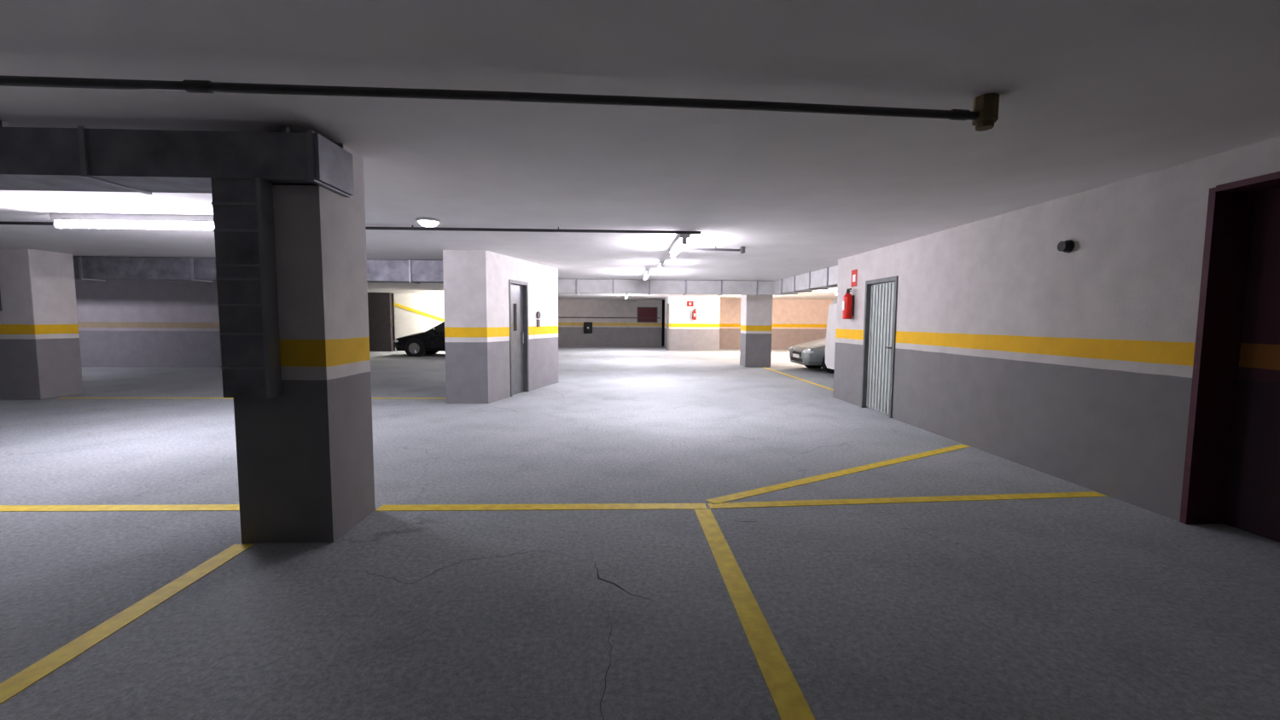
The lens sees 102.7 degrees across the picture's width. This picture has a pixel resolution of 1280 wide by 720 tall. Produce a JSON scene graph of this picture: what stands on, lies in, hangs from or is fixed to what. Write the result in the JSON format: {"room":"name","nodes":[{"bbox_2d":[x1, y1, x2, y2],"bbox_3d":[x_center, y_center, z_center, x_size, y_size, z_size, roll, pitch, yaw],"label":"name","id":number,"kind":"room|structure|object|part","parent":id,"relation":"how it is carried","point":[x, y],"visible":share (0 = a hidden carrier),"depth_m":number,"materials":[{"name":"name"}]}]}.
{"room":"parking garage","nodes":[
{"label":"parking garage","id":0,"kind":"room"},
{"bbox_2d":[75,279,221,367],"bbox_3d":[-13.740,-1.068,14.553,9.700,2.530,0.250,0,4,-2],"label":"wall","id":1,"kind":"structure","parent":0,"point":[121,322],"depth_m":14.42,"materials":[{"name":"paint"}]},
{"bbox_2d":[367,292,393,351],"bbox_3d":[-12.342,-1.646,22.167,3.100,2.530,0.200,0,4,-2],"label":"wall","id":2,"kind":"structure","parent":0,"point":[379,304],"depth_m":22.12,"materials":[{"name":"grey paint"}]},
{"bbox_2d":[393,293,444,350],"bbox_3d":[-8.261,-1.664,22.730,5.100,2.530,0.200,0,4,-2],"label":"wall","id":3,"kind":"structure","parent":0,"point":[406,322],"depth_m":22.54,"materials":[{"name":"white paint"}]},
{"bbox_2d":[393,302,444,321],"bbox_3d":[-9.055,-1.877,22.571,3.500,1.270,0.020,0,4,-2],"label":"stripe","id":4,"kind":"object","parent":3,"relation":"attached to","point":[394,304],"visible":0.64,"depth_m":22.52,"materials":[{"name":"yellow paint"}]},
{"bbox_2d":[442,250,558,403],"bbox_3d":[-2.526,-0.651,10.022,1.510,2.530,3.130,0,4,-2],"label":"wall","id":5,"kind":"structure","parent":0,"point":[476,290],"depth_m":8.55,"materials":[{"name":"paint"}]},
{"bbox_2d":[508,279,529,396],"bbox_3d":[-2.311,-0.412,9.603,0.125,2.120,0.740,1,5,13],"label":"door","id":6,"kind":"structure","parent":5,"relation":"in","point":[519,343],"depth_m":9.73,"materials":[{"name":"grey metal"}]},
{"bbox_3d":[-2.385,-0.387,9.267,0.115,2.120,0.050,1,5,13],"label":"frame","id":7,"kind":"part","parent":6,"relation":"part of","materials":[{"name":"grey metal"}]},
{"bbox_3d":[-2.259,-0.419,9.832,0.040,0.200,0.030,1,5,13],"label":"handle","id":8,"kind":"part","parent":6,"relation":"part of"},
{"bbox_3d":[-2.226,-0.437,9.937,0.115,2.120,0.050,1,5,13],"label":"frame","id":9,"kind":"part","parent":6,"relation":"part of","materials":[{"name":"grey metal"}]},
{"bbox_2d":[535,311,540,326],"bbox_3d":[-2.056,-0.825,10.367,0.030,0.310,0.140,1,5,13],"label":"panel","id":10,"kind":"object","parent":5,"relation":"attached to","point":[538,314],"visible":1,"depth_m":10.34,"materials":[{"name":"silver metal"}]},
{"bbox_2d":[391,297,662,346],"bbox_3d":[-8.953,-2.038,27.541,20.300,2.530,0.100,0,4,-2],"label":"wall","id":11,"kind":"structure","parent":0,"point":[606,332],"depth_m":27.78,"materials":[{"name":"paint"}]},
{"bbox_2d":[583,322,592,333],"bbox_3d":[-2.805,-1.747,27.693,0.440,0.600,0.130,0,4,-2],"label":"box","id":12,"kind":"object","parent":11,"relation":"attached to","point":[587,326],"visible":1,"depth_m":27.64,"materials":[{"name":"black plastic"}]},
{"bbox_2d":[570,317,660,318],"bbox_3d":[-1.754,-2.295,27.728,5.700,0.040,0.040,0,4,-2],"label":"conduit","id":13,"kind":"object","parent":11,"relation":"attached to","point":[570,317],"visible":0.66,"depth_m":27.73,"materials":[{"name":"black metal"}]},
{"bbox_2d":[637,307,657,322],"bbox_3d":[0.395,-2.458,27.808,1.100,0.840,0.045,0,4,-2],"label":"notice board","id":14,"kind":"object","parent":11,"relation":"attached to","point":[642,311],"visible":1,"depth_m":27.78,"materials":[{"name":"red"}]},
{"bbox_2d":[0,345,1279,719],"bbox_3d":[-3.512,0.506,12.697,30.400,0.200,30.900,0,4,-2],"label":"floor","id":15,"kind":"structure","parent":0,"point":[1164,618],"depth_m":2.85,"materials":[{"name":"concrete"}]},
{"bbox_2d":[0,248,83,399],"bbox_3d":[-10.613,-0.615,8.915,0.900,2.530,0.700,0,4,-2],"label":"concrete pillar","id":16,"kind":"structure","parent":15,"relation":"on","point":[40,358],"depth_m":8.66,"materials":[{"name":"paint"}]},
{"bbox_2d":[0,292,1,310],"bbox_3d":[-10.643,-1.318,8.468,0.060,1.000,0.060,0,4,-2],"label":"conduit","id":17,"kind":"object","parent":16,"relation":"attached to","point":[0,293],"visible":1,"depth_m":8.50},
{"bbox_2d":[0,504,239,511],"bbox_3d":[-5.841,1.081,3.710,6.630,0.003,0.120,0,4,-2],"label":"parking line","id":18,"kind":"object","parent":15,"relation":"on","point":[168,507],"visible":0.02,"depth_m":3.77,"materials":[{"name":"yellow paint"}]},
{"bbox_2d":[0,544,254,704],"bbox_3d":[-2.292,1.358,0.400,0.120,0.003,5.571,0,4,-3],"label":"parking line","id":19,"kind":"object","parent":15,"relation":"on","point":[22,680],"visible":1,"depth_m":2.31,"materials":[{"name":"yellow paint"}]},
{"bbox_2d":[58,397,446,398],"bbox_3d":[-6.717,0.670,8.994,6.700,0.003,0.090,0,4,-2],"label":"parking line","id":20,"kind":"object","parent":15,"relation":"on","point":[59,398],"visible":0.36,"depth_m":8.95,"materials":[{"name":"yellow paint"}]},
{"bbox_2d":[233,143,375,543],"bbox_3d":[-2.207,-0.138,3.380,0.560,2.530,0.550,0,4,-2],"label":"concrete pillar","id":21,"kind":"structure","parent":15,"relation":"on","point":[305,456],"depth_m":3.17,"materials":[{"name":"paint"}]},
{"bbox_2d":[393,321,445,356],"bbox_3d":[-7.188,-0.885,20.122,4.360,1.470,2.060,0,4,-2],"label":"car","id":22,"kind":"object","parent":15,"relation":"on","point":[432,341],"visible":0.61,"depth_m":19.25,"materials":[{"name":"paint"}]},
{"bbox_2d":[375,503,707,511],"bbox_3d":[-0.718,1.103,3.841,2.440,0.003,0.120,0,4,-2],"label":"parking line","id":23,"kind":"object","parent":15,"relation":"on","point":[578,506],"visible":1,"depth_m":3.83,"materials":[{"name":"yellow paint"}]},
{"bbox_2d":[354,519,1070,719],"bbox_3d":[0.291,1.227,2.311,3.826,0.001,2.594,0,4,-2],"label":"crack","id":24,"kind":"object","parent":15,"relation":"on","point":[598,577],"depth_m":2.77,"materials":[{"name":"black concrete"}]},
{"bbox_2d":[694,509,815,719],"bbox_3d":[0.605,1.347,0.778,0.120,0.003,6.095,0,4,-3],"label":"parking line","id":25,"kind":"object","parent":15,"relation":"on","point":[790,703],"visible":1,"depth_m":2.30,"materials":[{"name":"yellow paint"}]},
{"bbox_2d":[739,295,772,366],"bbox_3d":[3.617,-1.071,15.971,0.800,2.530,0.700,0,4,-2],"label":"concrete pillar","id":26,"kind":"structure","parent":15,"relation":"on","point":[756,311],"depth_m":15.65,"materials":[{"name":"paint"}]},
{"bbox_2d":[764,367,833,390],"bbox_3d":[3.892,0.446,12.736,0.090,0.003,5.800,0,4,-2],"label":"parking line","id":27,"kind":"object","parent":15,"relation":"on","point":[765,368],"visible":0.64,"depth_m":12.45,"materials":[{"name":"yellow paint"}]},
{"bbox_2d":[787,337,834,373],"bbox_3d":[6.635,-0.390,14.789,4.360,1.470,2.060,0,4,-2],"label":"car","id":28,"kind":"object","parent":15,"relation":"on","point":[810,354],"visible":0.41,"depth_m":14.13,"materials":[{"name":"paint"}]},
{"bbox_3d":[4.492,-0.123,14.724,0.025,0.100,0.500,0,4,-2],"label":"number plate","id":29,"kind":"part","parent":28,"relation":"part of","materials":[{"name":"white plastic"}]},
{"bbox_2d":[792,350,801,356],"bbox_3d":[4.530,-0.182,14.721,0.070,0.120,0.640,0,4,-2],"label":"license plate","id":30,"kind":"object","parent":28,"relation":"attached to","point":[795,353],"depth_m":14.66,"materials":[{"name":"white metal"}]},
{"bbox_2d":[825,298,837,369],"bbox_3d":[7.346,-0.522,12.649,4.890,2.070,2.180,0,4,-2],"label":"van","id":31,"kind":"object","parent":15,"relation":"on","point":[831,324],"visible":0.02,"depth_m":13.10,"materials":[{"name":"paint"}]},
{"bbox_2d":[704,444,971,504],"bbox_3d":[2.127,1.038,4.903,3.696,0.003,0.110,-2,5,-31],"label":"parking line","id":32,"kind":"object","parent":15,"relation":"on","point":[799,482],"visible":1,"depth_m":4.64,"materials":[{"name":"yellow paint"}]},
{"bbox_2d":[707,491,1107,508],"bbox_3d":[2.156,1.105,4.047,3.286,0.003,0.110,0,4,-6],"label":"parking line","id":33,"kind":"object","parent":15,"relation":"on","point":[1087,494],"visible":1,"depth_m":4.03,"materials":[{"name":"yellow paint"}]},
{"bbox_2d":[0,0,1279,300],"bbox_3d":[-3.496,-2.216,12.488,30.400,0.200,30.900,0,4,-2],"label":"ceiling","id":34,"kind":"structure","parent":0,"point":[1093,94],"depth_m":2.73,"materials":[{"name":"paint"}]},
{"bbox_2d":[49,212,214,229],"bbox_3d":[-5.475,-1.521,5.637,1.860,0.155,0.080,0,4,-2],"label":"fluorescent light","id":35,"kind":"object","parent":34,"relation":"attached to","point":[78,220],"visible":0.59,"depth_m":5.60,"materials":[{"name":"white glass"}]},
{"bbox_2d":[0,120,354,398],"bbox_3d":[-7.987,-0.605,2.930,12.270,1.600,0.405,0,4,-2],"label":"ventilation duct","id":36,"kind":"object","parent":34,"relation":"hanging from","point":[240,170],"visible":1,"depth_m":2.95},
{"bbox_2d":[72,256,443,284],"bbox_3d":[-8.867,-1.720,9.753,11.050,0.425,0.440,0,4,-2],"label":"ventilation duct","id":37,"kind":"object","parent":34,"relation":"hanging from","point":[103,269],"visible":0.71,"depth_m":9.57,"materials":[{"name":"grey metal"}]},
{"bbox_2d":[0,221,701,233],"bbox_3d":[-4.493,-1.601,6.097,10.500,0.058,0.086,0,4,-2],"label":"conduit","id":38,"kind":"object","parent":34,"relation":"attached to","point":[411,228],"depth_m":6.21,"materials":[{"name":"metal"}]},
{"bbox_2d":[415,216,440,226],"bbox_3d":[-2.400,-1.565,5.806,0.260,0.110,0.260,0,4,-2],"label":"dome ceiling light","id":39,"kind":"object","parent":34,"relation":"attached to","point":[426,222],"visible":0.95,"depth_m":5.73,"materials":[{"name":"white glass"}]},
{"bbox_2d":[0,75,999,131],"bbox_3d":[-2.643,-1.252,2.305,8.895,0.150,0.315,0,4,-2],"label":"conduit","id":40,"kind":"object","parent":34,"relation":"attached to","point":[984,114],"depth_m":2.32,"materials":[{"name":"black metal"}]},
{"bbox_2d":[643,269,649,279],"bbox_3d":[0.150,-1.978,11.898,0.080,0.135,1.260,0,4,-2],"label":"fluorescent light","id":41,"kind":"object","parent":34,"relation":"attached to","point":[646,274],"visible":1,"depth_m":11.53,"materials":[{"name":"white plastic"}]},
{"bbox_2d":[657,260,664,270],"bbox_3d":[0.409,-1.824,9.913,0.080,0.135,0.560,0,4,-2],"label":"fluorescent light","id":42,"kind":"object","parent":34,"relation":"attached to","point":[660,264],"visible":1,"depth_m":9.66,"materials":[{"name":"white plastic"}]},
{"bbox_2d":[558,279,774,296],"bbox_3d":[0.334,-2.029,14.311,6.800,0.395,0.440,0,4,-2],"label":"ventilation duct","id":43,"kind":"object","parent":34,"relation":"attached to","point":[565,286],"visible":0.95,"depth_m":14.13,"materials":[{"name":"silver metal"}]},
{"bbox_2d":[669,233,689,257],"bbox_3d":[0.550,-1.628,7.374,0.120,0.135,1.460,0,4,-2],"label":"fluorescent light","id":44,"kind":"object","parent":34,"relation":"attached to","point":[682,239],"visible":0.98,"depth_m":7.05,"materials":[{"name":"white plastic"}]},
{"bbox_2d":[689,245,744,253],"bbox_3d":[1.169,-1.678,7.762,0.852,0.090,0.168,0,4,-2],"label":"conduit","id":45,"kind":"object","parent":34,"relation":"attached to","point":[741,250],"depth_m":7.74,"materials":[{"name":"grey metal"}]},
{"bbox_2d":[772,265,837,295],"bbox_3d":[4.018,-1.849,12.263,0.440,0.395,4.800,0,4,-2],"label":"ventilation duct","id":46,"kind":"object","parent":34,"relation":"attached to","point":[826,278],"visible":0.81,"depth_m":11.72,"materials":[{"name":"silver metal"}]},
{"bbox_2d":[664,296,720,350],"bbox_3d":[2.501,-1.785,25.156,2.400,2.530,2.200,0,4,-2],"label":"wall","id":47,"kind":"structure","parent":0,"point":[685,334],"depth_m":24.07,"materials":[{"name":"paint"}]},
{"bbox_2d":[666,303,669,350],"bbox_3d":[1.302,-1.544,24.073,0.080,2.200,0.200,0,4,-2],"label":"door frame","id":48,"kind":"structure","parent":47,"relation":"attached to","point":[667,305],"depth_m":24.01,"materials":[{"name":"grey metal"}]},
{"bbox_2d":[686,301,693,306],"bbox_3d":[2.350,-2.633,23.976,0.300,0.240,0.009,0,4,-2],"label":"fire extinguisher sign","id":49,"kind":"object","parent":47,"relation":"attached to","point":[689,303],"visible":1,"depth_m":23.97,"materials":[{"name":"red plastic"}]},
{"bbox_2d":[692,308,697,319],"bbox_3d":[2.546,-2.131,23.927,0.174,0.510,0.194,4,6,41],"label":"fire extinguisher","id":50,"kind":"object","parent":47,"relation":"attached to","point":[694,312],"visible":1,"depth_m":23.89,"materials":[{"name":"red metal"}]},
{"bbox_2d":[719,298,834,349],"bbox_3d":[7.307,-1.847,26.347,7.300,2.530,0.200,0,4,-2],"label":"wall","id":51,"kind":"structure","parent":0,"point":[794,322],"depth_m":26.23,"materials":[{"name":"paint"}]},
{"bbox_2d":[833,137,1279,521],"bbox_3d":[3.976,-0.114,3.562,0.270,2.530,11.800,0,4,-2],"label":"wall","id":52,"kind":"structure","parent":0,"point":[1075,367],"depth_m":4.54,"materials":[{"name":"paint"}]},
{"bbox_2d":[842,288,854,319],"bbox_3d":[3.536,-0.956,8.725,0.194,0.510,0.174,4,6,41],"label":"fire extinguisher","id":53,"kind":"object","parent":52,"relation":"attached to","point":[848,299],"visible":1,"depth_m":8.67,"materials":[{"name":"red metal"}]},
{"bbox_2d":[850,269,857,286],"bbox_3d":[3.635,-1.389,8.690,0.009,0.280,0.200,0,4,-2],"label":"fire extinguisher sign","id":54,"kind":"object","parent":52,"relation":"attached to","point":[854,273],"visible":1,"depth_m":8.67,"materials":[{"name":"red plastic"}]},
{"bbox_2d":[860,275,898,418],"bbox_3d":[3.719,-0.212,7.871,0.140,2.060,0.940,0,4,-2],"label":"frame","id":55,"kind":"object","parent":52,"relation":"attached to","point":[868,283],"visible":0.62,"depth_m":8.23,"materials":[{"name":"grey metal"}]},
{"bbox_2d":[866,281,895,414],"bbox_3d":[3.741,-0.187,7.873,0.055,1.990,0.840,0,4,-2],"label":"leaf","id":56,"kind":"object","parent":52,"relation":"attached to","point":[881,294],"visible":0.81,"depth_m":7.91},
{"bbox_2d":[1057,239,1074,252],"bbox_3d":[3.769,-1.008,4.539,0.070,0.110,0.110,0,4,-2],"label":"security camera","id":57,"kind":"object","parent":52,"relation":"attached to","point":[1067,246],"depth_m":4.51,"materials":[{"name":"black plastic"}]},
{"bbox_2d":[1179,171,1279,524],"bbox_3d":[3.993,0.038,2.955,0.280,2.320,1.185,0,4,-2],"label":"trim","id":58,"kind":"structure","parent":52,"relation":"attached to","point":[1230,206],"depth_m":3.50,"materials":[{"name":"red paint"}]},
{"bbox_2d":[1223,187,1279,542],"bbox_3d":[4.200,-0.068,2.973,0.130,2.530,1.600,0,4,-2],"label":"door","id":59,"kind":"structure","parent":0,"point":[1253,495],"depth_m":3.40,"materials":[{"name":"paint"}]}
]}

